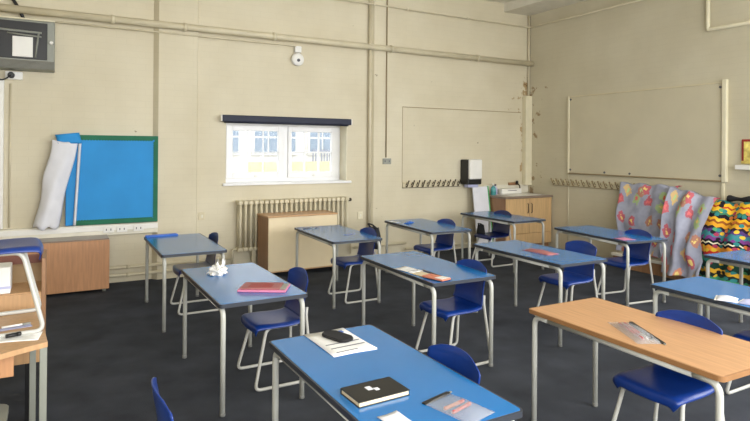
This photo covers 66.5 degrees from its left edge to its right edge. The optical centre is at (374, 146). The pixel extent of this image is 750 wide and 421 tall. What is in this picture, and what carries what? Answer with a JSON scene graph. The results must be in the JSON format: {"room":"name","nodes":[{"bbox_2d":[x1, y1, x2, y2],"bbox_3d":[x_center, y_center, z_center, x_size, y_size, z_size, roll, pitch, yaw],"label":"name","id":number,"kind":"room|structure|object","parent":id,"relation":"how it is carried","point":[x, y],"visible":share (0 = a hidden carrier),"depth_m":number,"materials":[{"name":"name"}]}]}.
{"room":"classroom","nodes":[
{"label":"classroom","id":0,"kind":"room"},
{"bbox_2d":[0,0,527,282],"bbox_3d":[-1.386,-0.434,8.322,10.000,4.280,0.350,1,0,-29],"label":"wall","id":1,"kind":"structure","parent":0,"point":[101,83],"depth_m":7.94,"materials":[{"name":"beige paint"}]},
{"bbox_2d":[0,78,3,228],"bbox_3d":[-4.271,0.083,6.484,0.100,1.710,0.050,1,0,-29],"label":"vertical trunking","id":2,"kind":"object","parent":1,"relation":"attached to","point":[1,81],"visible":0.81,"depth_m":6.48,"materials":[{"name":"white plastic"}]},
{"bbox_2d":[8,83,11,227],"bbox_3d":[-4.181,0.104,6.549,0.019,1.650,0.020,1,0,-29],"label":"conduit","id":3,"kind":"object","parent":1,"relation":"attached to","point":[10,83],"visible":1,"depth_m":6.54,"materials":[{"name":"plastic"}]},
{"bbox_2d":[5,71,22,79],"bbox_3d":[-4.122,-0.811,6.531,0.170,0.090,0.110,1,0,-29],"label":"junction box","id":4,"kind":"object","parent":1,"relation":"attached to","point":[14,75],"visible":0.97,"depth_m":6.53,"materials":[{"name":"white plastic"}]},
{"bbox_2d":[0,15,54,72],"bbox_3d":[-4.188,-1.156,6.378,1.080,0.568,0.312,1,0,-29],"label":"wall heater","id":5,"kind":"object","parent":1,"relation":"attached to","point":[26,44],"visible":1,"depth_m":6.39,"materials":[{"name":"grey metal"}]},
{"bbox_2d":[0,58,53,69],"bbox_3d":[-4.127,-0.921,6.259,1.075,0.089,0.021,1,0,-29],"label":"grille","id":6,"kind":"object","parent":5,"relation":"attached to","point":[18,63],"depth_m":6.40,"materials":[{"name":"metal"}]},
{"bbox_2d":[0,221,157,239],"bbox_3d":[-4.083,1.012,6.564,3.000,0.135,0.096,1,0,-29],"label":"cable trunking","id":7,"kind":"object","parent":1,"relation":"attached to","point":[135,227],"visible":0.99,"depth_m":6.86,"materials":[{"name":"white plastic"}]},
{"bbox_2d":[103,226,113,232],"bbox_3d":[-3.252,1.015,6.982,0.120,0.075,0.011,1,0,-29],"label":"socket","id":8,"kind":"object","parent":7,"relation":"attached to","point":[106,229],"depth_m":6.98,"materials":[{"name":"white plastic"}]},
{"bbox_2d":[133,225,143,230],"bbox_3d":[-2.955,1.018,7.148,0.120,0.075,0.011,1,0,-29],"label":"socket","id":9,"kind":"object","parent":7,"relation":"attached to","point":[135,227],"depth_m":7.14,"materials":[{"name":"white plastic"}]},
{"bbox_2d":[32,133,157,230],"bbox_3d":[-3.362,0.403,6.944,1.355,1.136,0.190,1,0,-34],"label":"display board","id":10,"kind":"object","parent":1,"relation":"attached to","point":[105,179],"visible":1,"depth_m":6.93,"materials":[{"name":"blue paper"}]},
{"bbox_2d":[2,15,295,46],"bbox_3d":[-3.248,-1.458,7.008,4.851,0.022,0.066,1,0,-29],"label":"conduit","id":11,"kind":"object","parent":1,"relation":"attached to","point":[2,15],"visible":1,"depth_m":7.31,"materials":[{"name":"plastic"}]},
{"bbox_2d":[152,0,197,279],"bbox_3d":[-2.578,-0.446,7.416,0.555,4.280,0.070,1,0,-29],"label":"pillar","id":12,"kind":"structure","parent":1,"relation":"attached to","point":[175,58],"depth_m":7.38,"materials":[{"name":"beige paint"}]},
{"bbox_2d":[226,123,339,181],"bbox_3d":[-1.346,0.084,8.431,1.835,0.865,0.100,1,0,-29],"label":"window","id":13,"kind":"structure","parent":1,"relation":"in","point":[284,152],"depth_m":8.42,"materials":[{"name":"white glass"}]},
{"bbox_2d":[220,115,351,125],"bbox_3d":[-1.217,-0.365,8.152,1.960,0.107,0.108,1,0,-29],"label":"roller blind","id":14,"kind":"object","parent":1,"relation":"attached to","point":[223,118],"visible":1,"depth_m":8.07,"materials":[{"name":"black fabric"}]},
{"bbox_2d":[222,180,351,185],"bbox_3d":[-1.268,0.524,8.299,1.940,0.035,0.281,1,0,-29],"label":"trim","id":15,"kind":"structure","parent":1,"relation":"attached to","point":[303,181],"depth_m":8.20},
{"bbox_2d":[291,46,303,65],"bbox_3d":[-1.110,-1.300,8.228,0.190,0.285,0.080,1,0,-29],"label":"bell","id":16,"kind":"object","parent":1,"relation":"attached to","point":[297,59],"visible":1,"depth_m":8.21,"materials":[{"name":"white plastic"}]},
{"bbox_2d":[340,126,346,179],"bbox_3d":[-0.484,0.086,8.759,0.010,0.855,0.236,1,0,-29],"label":"trim","id":17,"kind":"structure","parent":1,"relation":"attached to","point":[343,129],"depth_m":8.74,"materials":[{"name":"paint"}]},
{"bbox_2d":[367,0,371,226],"bbox_3d":[-0.080,-0.568,8.805,0.054,3.970,0.054,1,0,-29],"label":"conduit","id":18,"kind":"object","parent":1,"relation":"attached to","point":[370,1],"visible":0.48,"depth_m":8.78,"materials":[{"name":"metal"}]},
{"bbox_2d":[354,242,405,248],"bbox_3d":[0.087,1.519,8.809,0.920,0.036,0.036,1,0,-29],"label":"pipe","id":19,"kind":"object","parent":1,"relation":"attached to","point":[397,243],"visible":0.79,"depth_m":8.89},
{"bbox_2d":[371,0,402,253],"bbox_3d":[0.174,-0.420,8.952,0.590,4.280,0.070,1,0,-29],"label":"pillar","id":20,"kind":"structure","parent":1,"relation":"attached to","point":[386,179],"depth_m":8.92,"materials":[{"name":"beige paint"}]},
{"bbox_2d":[386,0,387,156],"bbox_3d":[0.183,-1.190,8.898,0.018,2.720,0.018,1,0,-29],"label":"conduit","id":21,"kind":"object","parent":1,"relation":"attached to","point":[387,0],"visible":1,"depth_m":8.89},
{"bbox_2d":[402,179,460,187],"bbox_3d":[0.960,0.605,9.353,1.140,0.128,0.115,1,0,-29],"label":"rail","id":22,"kind":"object","parent":1,"relation":"attached to","point":[425,183],"visible":1,"depth_m":9.35,"materials":[{"name":"beige paint"}]},
{"bbox_2d":[402,106,520,181],"bbox_3d":[1.528,-0.022,9.737,2.525,1.210,0.020,1,0,-29],"label":"noticeboard","id":23,"kind":"object","parent":1,"relation":"attached to","point":[435,141],"visible":0.96,"depth_m":9.65,"materials":[{"name":"beige paint"}]},
{"bbox_2d":[460,159,481,187],"bbox_3d":[1.632,0.451,9.650,0.300,0.475,0.250,1,0,-29],"label":"dispenser","id":24,"kind":"object","parent":1,"relation":"attached to","point":[471,169],"visible":1,"depth_m":9.56,"materials":[{"name":"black plastic"}]},
{"bbox_2d":[483,184,527,193],"bbox_3d":[2.336,0.753,10.194,1.045,0.145,0.012,1,0,-29],"label":"backsplash","id":25,"kind":"structure","parent":1,"relation":"attached to","point":[524,188],"depth_m":10.24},
{"bbox_2d":[522,96,531,184],"bbox_3d":[2.760,-0.108,10.378,0.150,1.615,0.100,1,0,-29],"label":"trim","id":26,"kind":"structure","parent":1,"relation":"attached to","point":[527,100],"depth_m":10.34,"materials":[{"name":"paint"}]},
{"bbox_2d":[527,16,529,95],"bbox_3d":[2.801,-1.651,10.422,0.040,1.450,0.040,1,0,-29],"label":"conduit","id":27,"kind":"object","parent":1,"relation":"attached to","point":[528,75],"visible":1,"depth_m":10.40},
{"bbox_2d":[0,246,749,420],"bbox_3d":[0.972,1.763,4.059,10.000,0.100,10.000,1,0,-29],"label":"floor","id":28,"kind":"structure","parent":0,"point":[105,349],"depth_m":4.81,"materials":[{"name":"grey carpet"}]},
{"bbox_2d":[0,404,8,420],"bbox_3d":[-1.863,1.472,2.516,0.400,0.431,0.470,1,0,-29],"label":"stool","id":29,"kind":"object","parent":28,"relation":"on","point":[4,408],"visible":1,"depth_m":2.71,"materials":[{"name":"grey metal"}]},
{"bbox_2d":[0,249,46,420],"bbox_3d":[-2.583,1.183,3.420,1.062,1.000,0.350,1,0,-29],"label":"bookcase","id":30,"kind":"object","parent":28,"relation":"on","point":[20,296],"visible":0.52,"depth_m":3.52,"materials":[{"name":"brown wood"}]},
{"bbox_2d":[0,262,11,293],"bbox_3d":[-2.382,0.809,3.467,0.304,0.160,0.182,1,0,-29],"label":"paper stack","id":31,"kind":"object","parent":30,"relation":"on","point":[5,268],"visible":1,"depth_m":3.45,"materials":[{"name":"paper"}]},
{"bbox_2d":[0,311,47,420],"bbox_3d":[-2.271,1.318,2.626,1.332,0.730,1.000,1,0,-29],"label":"desk","id":32,"kind":"object","parent":28,"relation":"on","point":[8,350],"visible":0.9,"depth_m":2.80,"materials":[{"name":"brown wood"}]},
{"bbox_2d":[0,324,31,330],"bbox_3d":[-1.936,0.955,2.984,0.250,0.005,0.060,1,0,-43],"label":"paper sheet","id":33,"kind":"object","parent":32,"relation":"on","point":[28,325],"visible":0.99,"depth_m":3.02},
{"bbox_2d":[0,331,42,342],"bbox_3d":[-1.805,0.956,2.851,0.240,0.005,0.130,1,0,-21],"label":"paper sheet","id":34,"kind":"object","parent":32,"relation":"on","point":[29,337],"visible":0.86,"depth_m":2.85,"materials":[{"name":"paper"}]},
{"bbox_2d":[5,331,21,337],"bbox_3d":[-1.805,0.941,2.857,0.022,0.022,0.068,0,0,44],"label":"marker pen","id":35,"kind":"object","parent":34,"relation":"on","point":[16,333],"visible":1,"depth_m":2.85,"materials":[{"name":"black plastic"}]},
{"bbox_2d":[0,237,44,337],"bbox_3d":[-2.008,0.568,3.024,0.443,0.776,0.466,1,0,-32],"label":"chair","id":36,"kind":"object","parent":32,"relation":"on","point":[20,247],"visible":1,"depth_m":2.95,"materials":[{"name":"blue plastic"}]},
{"bbox_2d":[0,234,109,294],"bbox_3d":[-3.881,1.373,6.431,1.600,0.615,0.365,1,0,-29],"label":"base cabinet","id":37,"kind":"object","parent":28,"relation":"on","point":[74,263],"visible":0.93,"depth_m":6.51,"materials":[{"name":"brown wood"}]},
{"bbox_2d":[151,377,173,420],"bbox_3d":[-0.664,1.307,2.298,0.443,0.776,0.466,1,0,-29],"label":"chair","id":38,"kind":"object","parent":28,"relation":"on","point":[163,412],"visible":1,"depth_m":2.12,"materials":[{"name":"blue plastic"}]},
{"bbox_2d":[144,233,226,332],"bbox_3d":[-1.964,1.339,5.840,0.600,0.710,1.200,1,0,-29],"label":"table","id":39,"kind":"object","parent":28,"relation":"on","point":[182,245],"visible":0.89,"depth_m":5.64,"materials":[{"name":"blue laminate"}]},
{"bbox_2d":[145,233,177,237],"bbox_3d":[-2.334,0.973,6.261,0.330,0.018,0.070,1,0,-33],"label":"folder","id":40,"kind":"object","parent":39,"relation":"on","point":[171,234],"visible":1,"depth_m":6.24,"materials":[{"name":"plastic"}]},
{"bbox_2d":[170,232,218,315],"bbox_3d":[-1.884,1.307,6.014,0.443,0.776,0.466,1,0,-29],"label":"chair","id":41,"kind":"object","parent":28,"relation":"on","point":[210,259],"visible":0.72,"depth_m":6.07,"materials":[{"name":"blue plastic"}]},
{"bbox_2d":[181,262,307,416],"bbox_3d":[-1.007,1.343,4.223,0.600,0.710,1.200,1,0,-30],"label":"table","id":42,"kind":"object","parent":28,"relation":"on","point":[221,291],"visible":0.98,"depth_m":3.97,"materials":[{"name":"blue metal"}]},
{"bbox_2d":[207,259,227,275],"bbox_3d":[-1.209,0.929,4.411,0.162,0.114,0.195,1,0,-29],"label":"crumpled tissue","id":43,"kind":"object","parent":42,"relation":"on","point":[215,270],"visible":1,"depth_m":4.38,"materials":[{"name":"white paper"}]},
{"bbox_2d":[237,282,289,292],"bbox_3d":[-0.768,0.975,3.968,0.330,0.028,0.200,0,0,1],"label":"book","id":44,"kind":"object","parent":42,"relation":"on","point":[269,287],"visible":1,"depth_m":3.91,"materials":[{"name":"pink paper"}]},
{"bbox_2d":[248,283,273,286],"bbox_3d":[-0.788,0.962,3.964,0.160,0.001,0.110,0,0,1],"label":"print","id":45,"kind":"object","parent":44,"relation":"on","point":[249,284],"depth_m":3.97},
{"bbox_2d":[237,267,308,391],"bbox_3d":[-0.742,1.312,4.247,0.443,0.776,0.466,1,0,-29],"label":"chair","id":46,"kind":"object","parent":28,"relation":"on","point":[289,315],"visible":0.83,"depth_m":4.24,"materials":[{"name":"blue plastic"}]},
{"bbox_2d":[231,196,351,263],"bbox_3d":[-1.143,1.224,8.145,1.807,0.964,0.150,1,0,-29],"label":"radiator","id":47,"kind":"object","parent":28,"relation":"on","point":[247,217],"visible":0.54,"depth_m":7.90,"materials":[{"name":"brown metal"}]},
{"bbox_2d":[257,210,337,272],"bbox_3d":[-1.059,1.308,7.830,1.016,0.797,0.423,1,0,-31],"label":"base cabinet","id":48,"kind":"object","parent":28,"relation":"on","point":[276,235],"visible":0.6,"depth_m":7.61,"materials":[{"name":"brown wood"}]},
{"bbox_2d":[294,225,381,308],"bbox_3d":[-0.457,1.353,6.638,0.600,0.710,1.200,1,0,-28],"label":"table","id":49,"kind":"object","parent":28,"relation":"on","point":[332,235],"visible":0.91,"depth_m":6.35,"materials":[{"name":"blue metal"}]},
{"bbox_2d":[328,227,377,303],"bbox_3d":[-0.240,1.322,6.485,0.443,0.776,0.466,1,0,-29],"label":"chair","id":50,"kind":"object","parent":28,"relation":"on","point":[365,248],"visible":0.73,"depth_m":6.51,"materials":[{"name":"blue plastic"}]},
{"bbox_2d":[368,223,380,248],"bbox_3d":[-0.018,1.041,6.677,0.149,0.295,0.260,1,0,-35],"label":"bag","id":51,"kind":"object","parent":50,"relation":"hanging from","point":[374,227],"visible":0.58,"depth_m":6.60,"materials":[{"name":"black fabric"}]},
{"bbox_2d":[269,324,522,420],"bbox_3d":[0.009,1.346,2.531,0.600,0.710,1.200,1,0,-30],"label":"table","id":52,"kind":"object","parent":28,"relation":"on","point":[425,377],"visible":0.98,"depth_m":2.46,"materials":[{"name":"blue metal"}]},
{"bbox_2d":[304,328,376,356],"bbox_3d":[-0.178,0.987,2.900,0.225,0.006,0.355,1,0,-32],"label":"worksheet","id":53,"kind":"object","parent":52,"relation":"on","point":[357,344],"visible":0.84,"depth_m":2.85,"materials":[{"name":"white paper"}]},
{"bbox_2d":[322,330,352,342],"bbox_3d":[-0.194,0.976,2.943,0.182,0.014,0.092,0,0,43],"label":"glasses case","id":54,"kind":"object","parent":53,"relation":"on","point":[335,335],"visible":1,"depth_m":2.92,"materials":[{"name":"black fabric"}]},
{"bbox_2d":[340,377,409,407],"bbox_3d":[0.000,0.979,2.284,0.232,0.023,0.152,1,0,-31],"label":"book","id":55,"kind":"object","parent":52,"relation":"on","point":[373,392],"visible":1,"depth_m":2.26,"materials":[{"name":"black paper"}]},
{"bbox_2d":[377,410,410,420],"bbox_3d":[0.075,0.988,2.068,0.090,0.005,0.110,1,0,-34],"label":"paper sheet","id":56,"kind":"object","parent":52,"relation":"on","point":[393,416],"visible":1,"depth_m":2.09,"materials":[{"name":"paper"}]},
{"bbox_2d":[422,391,451,404],"bbox_3d":[0.321,0.980,2.175,0.166,0.024,0.234,1,0,-43],"label":"pencil case","id":57,"kind":"object","parent":52,"relation":"on","point":[446,393],"visible":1,"depth_m":2.25,"materials":[{"name":"grey"}]},
{"bbox_2d":[443,399,464,409],"bbox_3d":[0.303,0.983,2.181,0.111,0.015,0.015,1,0,-41],"label":"pencil","id":58,"kind":"object","parent":57,"relation":"in","point":[461,401],"visible":1,"depth_m":2.17,"materials":[{"name":"red wood"}]},
{"bbox_2d":[452,402,470,413],"bbox_3d":[0.328,0.984,2.154,0.015,0.015,0.111,0,0,45],"label":"pencil","id":59,"kind":"object","parent":57,"relation":"in","point":[467,404],"visible":1,"depth_m":2.15,"materials":[{"name":"red wood"}]},
{"bbox_2d":[360,251,495,366],"bbox_3d":[0.401,1.355,4.832,0.600,0.710,1.200,1,0,-28],"label":"table","id":60,"kind":"object","parent":28,"relation":"on","point":[459,274],"visible":0.88,"depth_m":4.68,"materials":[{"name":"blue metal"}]},
{"bbox_2d":[393,266,422,272],"bbox_3d":[0.272,0.996,4.629,0.140,0.006,0.220,1,0,-41],"label":"paper sheet","id":61,"kind":"object","parent":60,"relation":"on","point":[405,268],"visible":1,"depth_m":4.63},
{"bbox_2d":[422,274,450,281],"bbox_3d":[0.463,0.986,4.312,0.100,0.016,0.200,1,0,-43],"label":"packet","id":62,"kind":"object","parent":60,"relation":"on","point":[430,276],"visible":1,"depth_m":4.28,"materials":[{"name":"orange plastic"}]},
{"bbox_2d":[385,219,471,291],"bbox_3d":[0.656,1.364,7.377,0.600,0.710,1.200,1,0,-27],"label":"table","id":63,"kind":"object","parent":28,"relation":"on","point":[426,227],"visible":0.88,"depth_m":7.14,"materials":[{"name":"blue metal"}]},
{"bbox_2d":[413,219,456,262],"bbox_3d":[0.772,1.332,7.382,0.443,0.776,0.466,1,0,-29],"label":"chair","id":64,"kind":"object","parent":28,"relation":"on","point":[443,242],"visible":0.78,"depth_m":7.38,"materials":[{"name":"blue plastic"}]},
{"bbox_2d":[415,259,488,365],"bbox_3d":[0.633,1.323,4.625,0.443,0.776,0.466,1,0,-29],"label":"chair","id":65,"kind":"object","parent":28,"relation":"on","point":[467,298],"visible":0.87,"depth_m":4.63,"materials":[{"name":"blue plastic"}]},
{"bbox_2d":[427,344,480,383],"bbox_3d":[0.195,1.314,2.525,0.443,0.776,0.466,1,0,-29],"label":"chair","id":66,"kind":"object","parent":28,"relation":"on","point":[455,358],"visible":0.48,"depth_m":2.63,"materials":[{"name":"blue plastic"}]},
{"bbox_2d":[472,186,492,247],"bbox_3d":[1.817,1.205,9.631,0.336,1.059,0.210,1,0,-29],"label":"leaning board","id":67,"kind":"object","parent":28,"relation":"on","point":[481,200],"visible":0.44,"depth_m":9.64,"materials":[{"name":"white plastic"}]},
{"bbox_2d":[472,210,512,266],"bbox_3d":[1.748,1.343,8.465,0.443,0.776,0.466,1,0,-29],"label":"chair","id":68,"kind":"object","parent":28,"relation":"on","point":[499,230],"visible":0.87,"depth_m":8.47,"materials":[{"name":"blue plastic"}]},
{"bbox_2d":[476,223,484,233],"bbox_3d":[1.568,1.213,8.478,0.110,0.168,0.109,0,0,-6],"label":"bag","id":69,"kind":"object","parent":68,"relation":"on","point":[480,228],"visible":1,"depth_m":8.44,"materials":[{"name":"black fabric"}]},
{"bbox_2d":[460,211,545,273],"bbox_3d":[1.855,1.377,8.419,0.600,0.710,1.200,1,0,-29],"label":"table","id":70,"kind":"object","parent":28,"relation":"on","point":[489,216],"visible":0.94,"depth_m":8.23,"materials":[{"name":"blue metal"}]},
{"bbox_2d":[489,193,552,245],"bbox_3d":[2.471,1.285,9.913,1.075,0.911,0.626,1,0,-29],"label":"base cabinet","id":71,"kind":"object","parent":28,"relation":"on","point":[535,205],"visible":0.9,"depth_m":9.69,"materials":[{"name":"brown wood"}]},
{"bbox_2d":[489,193,552,198],"bbox_3d":[2.471,0.853,9.921,1.075,0.035,0.610,1,0,-29],"label":"countertop","id":72,"kind":"structure","parent":71,"relation":"on","point":[542,195],"depth_m":9.67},
{"bbox_2d":[498,188,520,193],"bbox_3d":[2.385,0.784,10.101,0.460,0.090,0.102,1,0,-29],"label":"pack","id":73,"kind":"object","parent":72,"relation":"on","point":[501,190],"visible":1,"depth_m":10.05,"materials":[{"name":"white plastic"}]},
{"bbox_2d":[498,193,540,195],"bbox_3d":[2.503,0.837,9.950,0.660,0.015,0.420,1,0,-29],"label":"basin","id":74,"kind":"object","parent":72,"relation":"in","point":[516,194],"depth_m":9.88,"materials":[{"name":"white ceramic"}]},
{"bbox_2d":[473,240,607,346],"bbox_3d":[1.557,1.366,5.545,0.600,0.710,1.200,1,0,-29],"label":"table","id":75,"kind":"object","parent":28,"relation":"on","point":[513,249],"visible":0.92,"depth_m":5.32,"materials":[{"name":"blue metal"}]},
{"bbox_2d":[524,248,559,255],"bbox_3d":[1.583,0.998,5.466,0.144,0.027,0.346,1,0,-31],"label":"pencil case","id":76,"kind":"object","parent":75,"relation":"on","point":[539,251],"visible":1,"depth_m":5.41,"materials":[{"name":"red fabric"}]},
{"bbox_2d":[535,240,597,315],"bbox_3d":[1.906,1.336,5.656,0.443,0.776,0.466,1,0,-29],"label":"chair","id":77,"kind":"object","parent":28,"relation":"on","point":[581,274],"visible":0.82,"depth_m":5.67,"materials":[{"name":"blue plastic"}]},
{"bbox_2d":[554,225,667,306],"bbox_3d":[2.757,1.379,6.791,0.600,0.710,1.200,1,0,-22],"label":"table","id":78,"kind":"object","parent":28,"relation":"on","point":[607,235],"visible":0.87,"depth_m":6.51,"materials":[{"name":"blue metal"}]},
{"bbox_2d":[597,229,654,304],"bbox_3d":[2.869,1.346,6.538,0.443,0.776,0.466,1,0,-22],"label":"chair","id":79,"kind":"object","parent":28,"relation":"on","point":[639,255],"visible":0.78,"depth_m":6.54,"materials":[{"name":"blue plastic"}]},
{"bbox_2d":[529,298,749,420],"bbox_3d":[1.488,1.359,3.151,0.600,0.710,1.200,1,0,-28],"label":"table","id":80,"kind":"object","parent":28,"relation":"on","point":[712,358],"visible":1,"depth_m":3.03,"materials":[{"name":"brown wood"}]},
{"bbox_2d":[631,322,665,344],"bbox_3d":[1.401,0.991,3.074,0.144,0.024,0.376,0,0,-1],"label":"pencil case","id":81,"kind":"object","parent":80,"relation":"on","point":[638,326],"visible":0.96,"depth_m":3.04,"materials":[{"name":"plastic"}]},
{"bbox_2d":[618,322,643,339],"bbox_3d":[1.381,0.994,3.085,0.015,0.015,0.266,0,0,-2],"label":"pencil","id":82,"kind":"object","parent":81,"relation":"in","point":[619,323],"visible":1,"depth_m":3.07,"materials":[{"name":"pink wood"}]},
{"bbox_2d":[624,322,648,339],"bbox_3d":[1.408,0.995,3.085,0.015,0.015,0.266,0,0,-1],"label":"pencil","id":83,"kind":"object","parent":81,"relation":"in","point":[625,323],"visible":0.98,"depth_m":3.07,"materials":[{"name":"pink wood"}]},
{"bbox_2d":[629,322,652,339],"bbox_3d":[1.434,0.995,3.086,0.015,0.015,0.266,0,0,0],"label":"pencil","id":84,"kind":"object","parent":81,"relation":"in","point":[630,323],"visible":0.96,"depth_m":3.07,"materials":[{"name":"grey wood"}]},
{"bbox_2d":[611,251,684,278],"bbox_3d":[4.263,1.648,7.327,0.410,0.200,2.600,1,0,-29],"label":"bench","id":85,"kind":"object","parent":28,"relation":"on","point":[656,263],"visible":0.24,"depth_m":7.82,"materials":[{"name":"white paint"}]},
{"bbox_2d":[659,186,719,277],"bbox_3d":[3.993,1.101,7.365,0.589,1.132,0.644,1,0,-29],"label":"cloth","id":86,"kind":"object","parent":85,"relation":"on","point":[685,213],"visible":0.91,"depth_m":7.30,"materials":[{"name":"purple fabric"}]},
{"bbox_2d":[612,310,724,420],"bbox_3d":[1.604,1.327,3.140,0.443,0.776,0.466,1,0,-29],"label":"chair","id":87,"kind":"object","parent":28,"relation":"on","point":[672,389],"visible":0.64,"depth_m":3.12,"materials":[{"name":"blue plastic"}]},
{"bbox_2d":[650,276,749,315],"bbox_3d":[2.560,1.370,3.825,0.600,0.710,1.200,1,0,-28],"label":"table","id":88,"kind":"object","parent":28,"relation":"on","point":[701,290],"visible":0.81,"depth_m":4.05,"materials":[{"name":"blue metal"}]},
{"bbox_2d":[714,295,737,302],"bbox_3d":[2.326,1.000,3.787,0.128,0.022,0.144,0,0,36],"label":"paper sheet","id":89,"kind":"object","parent":88,"relation":"on","point":[726,298],"visible":1,"depth_m":3.75,"materials":[{"name":"white paper"}]},
{"bbox_2d":[699,200,749,285],"bbox_3d":[4.416,1.182,6.657,0.526,1.032,1.286,1,0,-31],"label":"cloth","id":90,"kind":"object","parent":28,"relation":"on","point":[726,228],"visible":0.76,"depth_m":6.87,"materials":[{"name":"fabric"}]},
{"bbox_2d":[726,195,749,201],"bbox_3d":[4.594,0.649,6.822,0.165,0.106,0.701,1,0,-29],"label":"scarf","id":91,"kind":"object","parent":90,"relation":"on","point":[730,198],"visible":0.93,"depth_m":7.01,"materials":[{"name":"black fabric"}]},
{"bbox_2d":[704,250,749,322],"bbox_3d":[3.640,1.381,5.018,0.600,0.710,1.200,1,0,-28],"label":"table","id":92,"kind":"object","parent":28,"relation":"on","point":[738,258],"visible":0.86,"depth_m":5.38,"materials":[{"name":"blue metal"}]},
{"bbox_2d":[725,330,749,394],"bbox_3d":[2.731,1.338,3.871,0.443,0.776,0.466,1,0,-29],"label":"chair","id":93,"kind":"object","parent":28,"relation":"on","point":[744,335],"visible":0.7,"depth_m":3.95,"materials":[{"name":"blue plastic"}]},
{"bbox_2d":[485,0,513,3],"bbox_3d":[0.995,-2.617,4.093,10.000,0.100,10.050,1,0,-29],"label":"ceiling","id":94,"kind":"structure","parent":0,"point":[497,1],"depth_m":10.02,"materials":[{"name":"paint"}]},
{"bbox_2d":[528,0,749,257],"bbox_3d":[5.224,-0.387,6.428,0.300,4.280,9.400,1,0,-29],"label":"wall","id":95,"kind":"structure","parent":0,"point":[646,44],"depth_m":8.80,"materials":[{"name":"beige paint"}]},
{"bbox_2d":[342,0,643,27],"bbox_3d":[-0.113,-2.191,6.035,9.366,0.040,4.720,1,0,-29],"label":"conduit","id":96,"kind":"object","parent":95,"relation":"attached to","point":[356,1],"visible":1,"depth_m":9.27,"materials":[{"name":"metal"}]},
{"bbox_2d":[504,0,585,15],"bbox_3d":[4.848,-2.456,6.215,0.600,0.150,9.400,1,0,-29],"label":"trim","id":97,"kind":"structure","parent":95,"relation":"attached to","point":[521,7],"depth_m":9.82,"materials":[{"name":"paint"}]},
{"bbox_2d":[567,174,568,241],"bbox_3d":[3.247,1.093,9.622,0.019,1.265,0.020,1,0,-29],"label":"conduit","id":98,"kind":"object","parent":95,"relation":"attached to","point":[568,174],"visible":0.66,"depth_m":9.61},
{"bbox_2d":[550,178,647,189],"bbox_3d":[3.512,0.604,9.053,0.115,0.128,1.950,1,0,-29],"label":"rail","id":99,"kind":"object","parent":95,"relation":"attached to","point":[597,185],"visible":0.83,"depth_m":9.26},
{"bbox_2d":[616,182,680,257],"bbox_3d":[3.809,1.025,8.120,0.413,1.000,0.929,1,0,-29],"label":"cloth","id":100,"kind":"object","parent":99,"relation":"hanging from","point":[640,205],"visible":0.6,"depth_m":8.13,"materials":[{"name":"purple fabric"}]},
{"bbox_2d":[567,79,728,181],"bbox_3d":[3.878,-0.202,8.474,0.055,1.320,2.615,1,0,-29],"label":"board","id":101,"kind":"object","parent":95,"relation":"attached to","point":[675,132],"visible":1,"depth_m":8.24,"materials":[{"name":"beige paint"}]},
{"bbox_2d":[721,182,724,199],"bbox_3d":[4.492,0.957,7.384,0.025,0.985,0.030,1,0,-29],"label":"conduit","id":102,"kind":"object","parent":95,"relation":"attached to","point":[722,183],"visible":0.36,"depth_m":7.38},
{"bbox_2d":[706,0,749,31],"bbox_3d":[4.771,-1.942,6.897,0.052,0.856,1.566,1,0,-29],"label":"conduit","id":103,"kind":"object","parent":95,"relation":"attached to","point":[708,28],"visible":1,"depth_m":7.46,"materials":[{"name":"plastic"}]},
{"bbox_2d":[735,165,749,169],"bbox_3d":[4.662,0.258,6.989,0.125,0.057,0.445,1,0,-29],"label":"tray","id":104,"kind":"object","parent":95,"relation":"attached to","point":[740,167],"visible":1,"depth_m":7.07,"materials":[{"name":"grey metal"}]},
{"bbox_2d":[741,139,749,163],"bbox_3d":[4.699,0.063,7.018,0.035,0.305,0.380,1,0,-29],"label":"framed picture","id":105,"kind":"object","parent":95,"relation":"attached to","point":[745,142],"visible":1,"depth_m":7.13},
{"bbox_2d":[744,142,749,160],"bbox_3d":[4.693,0.060,7.014,0.010,0.240,0.320,1,0,-29],"label":"print","id":106,"kind":"object","parent":105,"relation":"on","point":[746,144],"depth_m":7.12},
{"bbox_3d":[-7.140,1.877,20.030,24.000,0.130,25.600,1,0,-29],"label":"ground","id":107,"kind":"structure","parent":0,"visible":0},
{"bbox_2d":[232,131,329,171],"bbox_3d":[-3.916,-1.650,24.572,26.000,7.000,2.800,1,0,-29],"label":"building","id":108,"kind":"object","parent":107,"relation":"on","point":[239,137],"visible":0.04,"depth_m":22.81,"materials":[{"name":"grey glass"}]},
{"bbox_2d":[248,161,329,171],"bbox_3d":[2.713,1.238,23.009,15.900,1.320,0.200,1,0,-29],"label":"wall","id":109,"kind":"structure","parent":107,"relation":"on","point":[309,165],"depth_m":19.82,"materials":[{"name":"yellow brick"}]},
{"bbox_2d":[312,149,329,161],"bbox_3d":[2.078,0.347,22.653,9.830,0.450,0.060,1,0,-29],"label":"railing","id":110,"kind":"object","parent":109,"relation":"on","point":[313,150],"visible":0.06,"depth_m":20.41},
{"bbox_3d":[-3.246,-0.467,1.701,0.300,4.280,9.400,1,0,-29],"label":"wall","id":111,"kind":"structure","parent":0,"visible":0},
{"bbox_2d":[109,256,230,269],"bbox_3d":[-3.656,1.484,6.744,3.930,0.050,0.050,1,0,-29],"label":"pipe","id":112,"kind":"object","parent":111,"relation":"attached to","point":[219,258],"visible":0.5,"depth_m":7.25,"materials":[{"name":"metal"}]},
{"bbox_2d":[109,263,230,277],"bbox_3d":[-3.656,1.579,6.743,3.930,0.050,0.050,1,0,-29],"label":"pipe","id":113,"kind":"object","parent":111,"relation":"attached to","point":[167,270],"visible":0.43,"depth_m":7.12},
{"bbox_2d":[0,3,533,65],"bbox_3d":[-1.242,-1.529,8.051,9.370,0.112,0.112,1,0,-29],"label":"pipe","id":114,"kind":"object","parent":111,"relation":"attached to","point":[112,19],"visible":1,"depth_m":7.67,"materials":[{"name":"metal"}]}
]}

